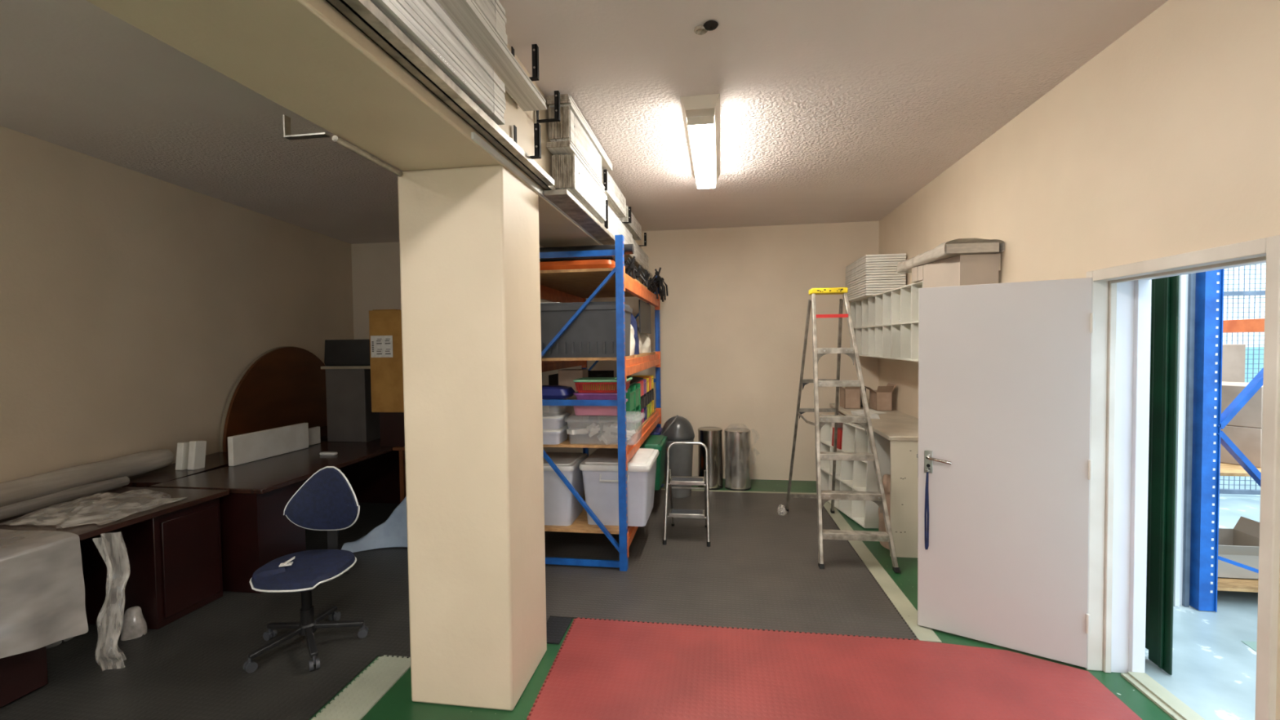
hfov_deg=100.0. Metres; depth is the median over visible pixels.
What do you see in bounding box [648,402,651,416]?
bin
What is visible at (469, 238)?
column
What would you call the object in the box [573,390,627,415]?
tub
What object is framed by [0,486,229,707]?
desk
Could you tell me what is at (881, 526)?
plastic bag
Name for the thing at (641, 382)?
bin
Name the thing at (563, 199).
support rail
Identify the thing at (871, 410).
sheet
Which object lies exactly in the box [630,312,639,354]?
jeans
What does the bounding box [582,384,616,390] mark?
bundle
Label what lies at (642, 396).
bin
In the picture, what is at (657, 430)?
tub
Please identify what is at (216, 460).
credenza
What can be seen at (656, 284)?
clamp
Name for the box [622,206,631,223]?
wall bracket
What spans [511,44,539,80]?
wall bracket
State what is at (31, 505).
roll
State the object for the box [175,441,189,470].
block
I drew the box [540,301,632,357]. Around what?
plastic crate
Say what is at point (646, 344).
sack
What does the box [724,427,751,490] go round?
bin
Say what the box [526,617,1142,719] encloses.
rubber floor mat
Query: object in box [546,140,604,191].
bundle
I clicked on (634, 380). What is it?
sheet
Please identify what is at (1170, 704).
trim
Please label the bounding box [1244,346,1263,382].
wall
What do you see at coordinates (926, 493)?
lanyard
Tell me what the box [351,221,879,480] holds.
wall
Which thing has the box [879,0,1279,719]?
wall
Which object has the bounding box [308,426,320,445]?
slab
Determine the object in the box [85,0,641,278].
ceiling beam
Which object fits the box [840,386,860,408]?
cardboard box
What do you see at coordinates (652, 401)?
bin
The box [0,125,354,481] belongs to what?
wall
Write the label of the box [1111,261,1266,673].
trim
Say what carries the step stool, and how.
on the rubber floor mat at (759, 569)
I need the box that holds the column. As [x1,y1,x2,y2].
[397,164,546,711]
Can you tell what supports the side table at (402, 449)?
on the rubber floor mat at (190, 667)
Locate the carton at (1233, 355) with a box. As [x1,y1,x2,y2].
[1222,344,1245,382]
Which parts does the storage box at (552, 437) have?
lid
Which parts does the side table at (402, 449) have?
leg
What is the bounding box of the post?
[1173,273,1195,607]
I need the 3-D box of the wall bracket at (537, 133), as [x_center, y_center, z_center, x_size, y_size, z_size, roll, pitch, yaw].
[-0.537,-1.034,2.564,0.125,0.170,0.030,0,2,9]
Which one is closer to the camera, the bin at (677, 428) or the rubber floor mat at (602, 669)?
the rubber floor mat at (602, 669)
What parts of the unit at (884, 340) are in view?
panel, panel, panel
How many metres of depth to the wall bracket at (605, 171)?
3.95 m
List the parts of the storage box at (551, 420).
lid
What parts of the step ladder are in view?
rail, rail, rail, rail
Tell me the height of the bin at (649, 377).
0.145 m
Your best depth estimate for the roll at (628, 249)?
4.15 m
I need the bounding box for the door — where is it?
[916,277,1094,667]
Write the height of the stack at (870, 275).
0.414 m
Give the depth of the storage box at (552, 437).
4.18 m
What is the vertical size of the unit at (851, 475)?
0.906 m
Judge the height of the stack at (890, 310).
0.128 m
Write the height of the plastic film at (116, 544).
0.724 m
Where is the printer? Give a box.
[324,339,370,365]
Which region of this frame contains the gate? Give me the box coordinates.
[1145,275,1179,675]
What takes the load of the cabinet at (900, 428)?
on the floor
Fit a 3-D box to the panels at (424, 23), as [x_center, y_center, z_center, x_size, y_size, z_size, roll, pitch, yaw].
[-0.747,-1.018,1.211,0.098,0.176,2.037,0,2,9]
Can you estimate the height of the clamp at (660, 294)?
0.214 m
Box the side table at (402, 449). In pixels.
[392,446,406,503]
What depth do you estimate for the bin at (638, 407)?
5.01 m
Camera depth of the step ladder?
4.29 m
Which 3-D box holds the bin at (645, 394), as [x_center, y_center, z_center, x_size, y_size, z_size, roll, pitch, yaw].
[-0.079,0.410,5.413,0.266,0.130,0.192,0,2,9]
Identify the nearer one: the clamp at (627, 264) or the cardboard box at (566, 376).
the cardboard box at (566, 376)
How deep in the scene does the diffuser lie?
3.72 m
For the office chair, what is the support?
on the rubber floor mat at (190, 667)
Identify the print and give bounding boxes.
[371,338,391,354]
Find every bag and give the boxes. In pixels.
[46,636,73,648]
[120,606,148,640]
[542,385,575,399]
[876,474,889,550]
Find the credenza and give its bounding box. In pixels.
[118,425,352,487]
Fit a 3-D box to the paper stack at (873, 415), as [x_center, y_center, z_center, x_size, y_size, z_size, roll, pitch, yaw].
[2.249,0.546,5.373,0.190,0.035,0.350,0,2,9]
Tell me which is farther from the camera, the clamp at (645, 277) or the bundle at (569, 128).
the clamp at (645, 277)
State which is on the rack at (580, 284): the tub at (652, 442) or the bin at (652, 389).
the tub at (652, 442)
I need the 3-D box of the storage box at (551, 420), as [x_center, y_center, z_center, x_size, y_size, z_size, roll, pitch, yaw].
[-0.779,0.485,4.331,0.370,0.099,0.312,0,2,9]
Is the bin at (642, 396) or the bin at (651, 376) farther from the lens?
the bin at (651, 376)
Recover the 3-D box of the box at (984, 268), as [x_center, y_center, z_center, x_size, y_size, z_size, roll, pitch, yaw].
[2.314,-0.622,3.979,0.350,0.213,0.650,0,2,9]
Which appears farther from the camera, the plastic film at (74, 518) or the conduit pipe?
the plastic film at (74, 518)
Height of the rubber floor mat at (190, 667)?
0.008 m
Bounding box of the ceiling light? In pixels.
[680,93,719,188]
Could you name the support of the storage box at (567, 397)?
on the storage box at (551, 420)
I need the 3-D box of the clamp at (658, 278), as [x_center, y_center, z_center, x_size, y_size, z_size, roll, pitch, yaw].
[0.179,-0.804,5.913,0.192,0.214,0.047,0,2,9]
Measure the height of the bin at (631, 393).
0.200 m
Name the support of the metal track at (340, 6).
attached to the ceiling beam
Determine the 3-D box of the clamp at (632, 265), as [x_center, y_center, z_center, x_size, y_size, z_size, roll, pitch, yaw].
[-0.091,-0.828,4.801,0.111,0.199,0.050,0,2,9]
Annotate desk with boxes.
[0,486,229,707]
[149,438,399,593]
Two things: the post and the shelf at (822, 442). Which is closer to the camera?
the post
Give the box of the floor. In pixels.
[309,475,1260,719]
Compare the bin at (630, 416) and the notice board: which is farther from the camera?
the notice board
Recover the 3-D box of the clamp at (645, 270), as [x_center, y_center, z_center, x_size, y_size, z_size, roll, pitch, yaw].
[0.054,-0.867,5.790,0.100,0.208,0.050,0,2,9]
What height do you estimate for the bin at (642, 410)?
0.135 m
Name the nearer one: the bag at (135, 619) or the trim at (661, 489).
the bag at (135, 619)
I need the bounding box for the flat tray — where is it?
[539,259,615,270]
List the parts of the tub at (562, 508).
lid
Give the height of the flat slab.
0.031 m
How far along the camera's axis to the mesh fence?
5.71 m
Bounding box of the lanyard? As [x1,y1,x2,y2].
[924,466,929,549]
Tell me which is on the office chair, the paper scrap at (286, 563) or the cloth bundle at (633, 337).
the paper scrap at (286, 563)
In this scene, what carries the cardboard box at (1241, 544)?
on the rack at (1208, 420)
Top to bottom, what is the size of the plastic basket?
0.100 m
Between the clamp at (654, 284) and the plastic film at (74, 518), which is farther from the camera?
the clamp at (654, 284)
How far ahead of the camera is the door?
2.95 m
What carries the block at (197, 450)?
on the credenza
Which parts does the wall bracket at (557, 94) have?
plate, arm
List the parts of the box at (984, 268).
panel, panel, panel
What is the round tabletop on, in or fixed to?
on the credenza
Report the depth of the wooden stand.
5.24 m
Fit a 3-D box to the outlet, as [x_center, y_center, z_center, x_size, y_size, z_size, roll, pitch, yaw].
[0.297,-1.493,2.418,0.120,0.019,0.068,1,2,40]
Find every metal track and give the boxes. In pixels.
[325,0,556,190]
[343,0,554,186]
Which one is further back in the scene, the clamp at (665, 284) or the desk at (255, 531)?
the clamp at (665, 284)
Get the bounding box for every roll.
[0,448,174,506]
[0,475,128,520]
[539,244,634,254]
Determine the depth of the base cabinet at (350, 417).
5.51 m
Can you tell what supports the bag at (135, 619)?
on the rubber floor mat at (190, 667)
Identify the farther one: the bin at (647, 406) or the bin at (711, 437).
the bin at (711, 437)
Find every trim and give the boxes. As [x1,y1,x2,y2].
[471,132,635,272]
[661,488,816,494]
[823,501,942,642]
[1084,235,1279,719]
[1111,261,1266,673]
[1120,671,1204,719]
[1128,279,1151,672]
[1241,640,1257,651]
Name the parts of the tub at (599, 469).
handle, lid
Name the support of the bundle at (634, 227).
attached to the ceiling beam
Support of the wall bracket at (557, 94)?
attached to the ceiling beam
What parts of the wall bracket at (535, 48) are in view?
plate, arm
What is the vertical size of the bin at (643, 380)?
0.145 m
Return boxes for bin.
[599,408,635,434]
[626,386,635,412]
[629,375,653,389]
[630,382,640,407]
[634,376,651,391]
[635,404,640,429]
[636,380,644,395]
[640,395,644,409]
[640,408,644,424]
[641,378,646,394]
[643,377,648,392]
[643,406,646,421]
[644,393,646,407]
[646,391,648,404]
[646,404,648,418]
[648,390,651,403]
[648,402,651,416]
[650,400,653,413]
[651,388,653,400]
[661,415,694,497]
[697,426,723,489]
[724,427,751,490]
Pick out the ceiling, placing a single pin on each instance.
(832, 111)
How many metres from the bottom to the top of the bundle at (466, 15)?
0.043 m
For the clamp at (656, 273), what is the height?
0.214 m
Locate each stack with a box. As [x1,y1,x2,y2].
[845,253,906,302]
[850,410,879,418]
[889,310,891,324]
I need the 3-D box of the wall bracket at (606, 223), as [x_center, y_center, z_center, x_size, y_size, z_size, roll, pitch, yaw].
[-0.312,-1.070,3.986,0.150,0.220,0.030,0,2,9]
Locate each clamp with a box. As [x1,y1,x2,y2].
[624,261,631,276]
[626,256,635,278]
[626,258,635,279]
[634,267,645,282]
[635,264,647,284]
[640,270,649,288]
[641,271,648,287]
[644,273,653,289]
[647,271,663,291]
[647,279,658,298]
[648,276,664,296]
[648,280,666,297]
[649,277,661,296]
[651,284,662,300]
[652,267,661,290]
[652,277,668,296]
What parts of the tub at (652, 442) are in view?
lid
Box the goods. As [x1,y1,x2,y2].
[566,422,635,444]
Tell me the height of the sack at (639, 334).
0.332 m
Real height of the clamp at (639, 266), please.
0.207 m
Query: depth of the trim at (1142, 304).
2.70 m
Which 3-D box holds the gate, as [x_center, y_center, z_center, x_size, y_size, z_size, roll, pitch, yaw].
[2.804,0.357,3.460,0.044,2.448,1.555,0,2,9]
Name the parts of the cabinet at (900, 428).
panel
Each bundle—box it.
[434,0,546,111]
[473,0,507,46]
[546,93,612,171]
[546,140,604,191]
[548,106,601,182]
[551,153,607,223]
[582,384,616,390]
[601,168,626,217]
[601,206,632,254]
[617,205,641,239]
[630,324,635,355]
[632,239,648,271]
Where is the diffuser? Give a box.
[688,124,715,188]
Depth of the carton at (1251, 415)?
3.58 m
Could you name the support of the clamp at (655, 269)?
hanging from the rack at (580, 284)
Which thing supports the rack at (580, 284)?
on the floor
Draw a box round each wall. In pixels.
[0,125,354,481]
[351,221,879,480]
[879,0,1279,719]
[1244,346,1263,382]
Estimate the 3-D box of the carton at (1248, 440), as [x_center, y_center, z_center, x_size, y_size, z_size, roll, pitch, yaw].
[4.169,0.570,3.770,0.420,0.258,0.340,-2,2,-29]
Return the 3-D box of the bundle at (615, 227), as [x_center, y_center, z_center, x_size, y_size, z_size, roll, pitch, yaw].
[-0.219,-1.119,4.699,0.113,0.208,1.299,0,2,9]
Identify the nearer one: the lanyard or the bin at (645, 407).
the lanyard
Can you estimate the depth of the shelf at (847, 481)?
5.44 m
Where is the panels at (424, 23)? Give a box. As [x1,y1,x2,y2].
[369,0,506,124]
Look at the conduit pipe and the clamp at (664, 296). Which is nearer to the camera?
the conduit pipe
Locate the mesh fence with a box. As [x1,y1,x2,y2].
[1219,263,1266,494]
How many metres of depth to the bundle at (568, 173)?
3.23 m
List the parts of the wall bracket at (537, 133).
plate, arm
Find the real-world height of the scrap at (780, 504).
0.092 m
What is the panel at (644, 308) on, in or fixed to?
hanging from the rack at (580, 284)
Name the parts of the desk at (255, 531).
panel, modesty panel, panel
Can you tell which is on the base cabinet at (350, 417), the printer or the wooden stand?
the printer
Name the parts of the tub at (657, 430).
lid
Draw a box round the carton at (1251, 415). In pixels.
[1221,381,1262,427]
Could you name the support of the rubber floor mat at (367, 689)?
on the floor
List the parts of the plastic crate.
lid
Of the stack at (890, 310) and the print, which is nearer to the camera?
the stack at (890, 310)
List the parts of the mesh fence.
rail, rail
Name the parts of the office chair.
leg, leg, seat, leg, backrest, leg, leg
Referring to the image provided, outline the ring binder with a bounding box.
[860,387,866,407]
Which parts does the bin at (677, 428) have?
domed lid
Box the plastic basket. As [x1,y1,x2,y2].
[573,377,632,392]
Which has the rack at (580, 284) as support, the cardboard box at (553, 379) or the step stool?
the cardboard box at (553, 379)
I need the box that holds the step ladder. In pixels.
[785,287,900,573]
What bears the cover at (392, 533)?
on the rubber floor mat at (190, 667)
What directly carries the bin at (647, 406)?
on the rack at (580, 284)
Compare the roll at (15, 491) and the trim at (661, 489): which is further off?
the trim at (661, 489)
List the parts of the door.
latch plate, lock plate, handle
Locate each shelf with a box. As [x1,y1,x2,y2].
[820,440,866,463]
[820,467,866,491]
[853,320,918,328]
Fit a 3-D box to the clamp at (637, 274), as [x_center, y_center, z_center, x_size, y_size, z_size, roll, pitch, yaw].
[-0.004,-0.806,5.093,0.115,0.137,0.050,0,2,9]
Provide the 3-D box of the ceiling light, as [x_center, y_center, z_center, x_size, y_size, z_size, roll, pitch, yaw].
[0.456,-1.490,3.838,0.230,0.122,1.500,0,2,9]
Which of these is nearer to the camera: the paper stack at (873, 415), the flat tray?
the flat tray
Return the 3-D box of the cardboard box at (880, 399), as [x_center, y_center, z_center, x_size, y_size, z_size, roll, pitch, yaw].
[2.627,0.402,5.878,0.272,0.281,0.331,0,2,9]
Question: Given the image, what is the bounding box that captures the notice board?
[368,309,404,412]
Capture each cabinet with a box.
[320,365,380,442]
[829,403,918,557]
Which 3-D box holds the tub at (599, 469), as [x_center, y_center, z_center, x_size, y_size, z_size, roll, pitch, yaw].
[-0.154,1.053,4.525,0.571,0.507,0.682,0,2,9]
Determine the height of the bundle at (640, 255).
0.188 m
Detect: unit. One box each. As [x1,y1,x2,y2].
[819,414,889,528]
[850,280,923,361]
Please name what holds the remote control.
on the desk at (255, 531)
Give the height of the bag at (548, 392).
0.091 m
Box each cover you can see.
[0,528,88,658]
[341,496,407,552]
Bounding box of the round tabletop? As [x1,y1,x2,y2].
[219,346,327,452]
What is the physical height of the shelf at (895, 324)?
0.012 m
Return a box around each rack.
[539,234,664,571]
[1189,268,1264,612]
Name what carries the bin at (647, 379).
on the bin at (647, 393)
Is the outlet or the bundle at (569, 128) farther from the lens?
the bundle at (569, 128)
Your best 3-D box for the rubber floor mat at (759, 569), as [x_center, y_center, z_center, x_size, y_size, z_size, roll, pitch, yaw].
[0.404,1.573,4.605,2.812,0.008,3.260,0,2,9]
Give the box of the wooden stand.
[379,412,404,446]
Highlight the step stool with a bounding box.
[662,441,710,546]
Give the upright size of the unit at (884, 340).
0.633 m
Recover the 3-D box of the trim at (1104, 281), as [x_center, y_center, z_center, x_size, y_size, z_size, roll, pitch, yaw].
[2.295,0.593,2.315,0.105,2.065,0.975,0,2,9]
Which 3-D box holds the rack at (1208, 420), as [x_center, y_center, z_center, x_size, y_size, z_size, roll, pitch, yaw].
[4.196,-0.570,4.489,1.061,4.196,2.570,0,2,9]
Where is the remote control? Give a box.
[320,451,337,455]
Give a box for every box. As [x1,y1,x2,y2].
[542,412,569,429]
[542,424,569,444]
[543,397,568,399]
[548,370,613,427]
[558,368,589,429]
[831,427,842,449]
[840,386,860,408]
[864,382,896,410]
[911,253,1000,288]
[1217,515,1259,579]
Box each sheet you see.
[626,376,643,386]
[855,408,886,413]
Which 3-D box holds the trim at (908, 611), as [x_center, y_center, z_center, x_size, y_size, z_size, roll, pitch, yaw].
[1.847,1.558,4.579,0.120,0.004,3.049,-1,2,7]
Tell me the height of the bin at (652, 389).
0.130 m
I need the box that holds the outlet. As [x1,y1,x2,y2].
[693,20,718,35]
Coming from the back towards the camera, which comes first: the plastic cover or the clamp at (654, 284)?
the clamp at (654, 284)
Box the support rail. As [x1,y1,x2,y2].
[543,189,652,276]
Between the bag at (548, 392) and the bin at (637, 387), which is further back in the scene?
the bin at (637, 387)
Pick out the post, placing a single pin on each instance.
(1187, 282)
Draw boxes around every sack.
[635,321,641,353]
[640,333,652,352]
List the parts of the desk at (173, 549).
pedestal door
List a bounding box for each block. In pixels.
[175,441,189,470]
[187,440,206,470]
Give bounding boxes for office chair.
[242,466,368,673]
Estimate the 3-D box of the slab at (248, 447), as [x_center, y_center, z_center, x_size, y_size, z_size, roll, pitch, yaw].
[-3.314,0.744,4.830,0.050,0.245,0.800,0,2,10]
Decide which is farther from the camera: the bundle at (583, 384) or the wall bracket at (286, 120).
the bundle at (583, 384)
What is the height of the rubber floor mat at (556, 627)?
0.008 m
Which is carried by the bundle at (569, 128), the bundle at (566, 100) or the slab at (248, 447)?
the bundle at (566, 100)
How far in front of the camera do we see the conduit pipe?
2.24 m
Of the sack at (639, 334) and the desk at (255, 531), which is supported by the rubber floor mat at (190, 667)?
the desk at (255, 531)
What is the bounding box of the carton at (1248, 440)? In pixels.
[1220,425,1262,467]
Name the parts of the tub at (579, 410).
storage tub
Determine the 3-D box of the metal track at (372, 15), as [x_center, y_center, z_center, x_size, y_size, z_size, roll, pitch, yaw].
[-0.687,-0.918,1.564,0.037,0.028,2.750,0,2,9]
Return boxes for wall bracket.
[283,115,330,140]
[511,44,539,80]
[513,123,541,159]
[536,90,560,123]
[603,168,607,190]
[604,200,608,228]
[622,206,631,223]
[639,232,646,246]
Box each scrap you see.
[279,556,295,566]
[777,504,787,515]
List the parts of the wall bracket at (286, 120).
arm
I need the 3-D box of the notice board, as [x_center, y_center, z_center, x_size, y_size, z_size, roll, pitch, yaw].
[-2.216,-0.001,5.397,0.740,0.998,0.504,0,2,9]
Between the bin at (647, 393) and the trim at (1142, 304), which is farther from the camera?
the bin at (647, 393)
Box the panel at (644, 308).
[638,299,651,333]
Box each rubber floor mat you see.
[0,502,410,719]
[311,654,410,719]
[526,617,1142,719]
[544,489,918,639]
[546,616,572,644]
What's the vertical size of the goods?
0.151 m
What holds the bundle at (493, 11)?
on the bundle at (466, 15)
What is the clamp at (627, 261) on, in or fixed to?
on the rack at (580, 284)
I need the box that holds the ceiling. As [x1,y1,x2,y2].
[0,0,1168,244]
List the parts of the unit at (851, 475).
panel, panel, panel, panel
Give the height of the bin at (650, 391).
0.130 m
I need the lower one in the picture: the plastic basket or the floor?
the floor
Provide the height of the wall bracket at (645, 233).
0.160 m
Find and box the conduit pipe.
[331,135,402,176]
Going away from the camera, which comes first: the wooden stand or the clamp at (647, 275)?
the wooden stand
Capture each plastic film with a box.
[9,488,186,525]
[93,532,128,669]
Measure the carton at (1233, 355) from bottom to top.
0.803 m
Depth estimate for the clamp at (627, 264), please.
4.99 m
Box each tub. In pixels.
[543,452,587,525]
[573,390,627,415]
[578,448,658,526]
[626,435,667,490]
[633,426,662,435]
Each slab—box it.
[227,422,308,466]
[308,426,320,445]
[539,256,626,268]
[896,238,1004,273]

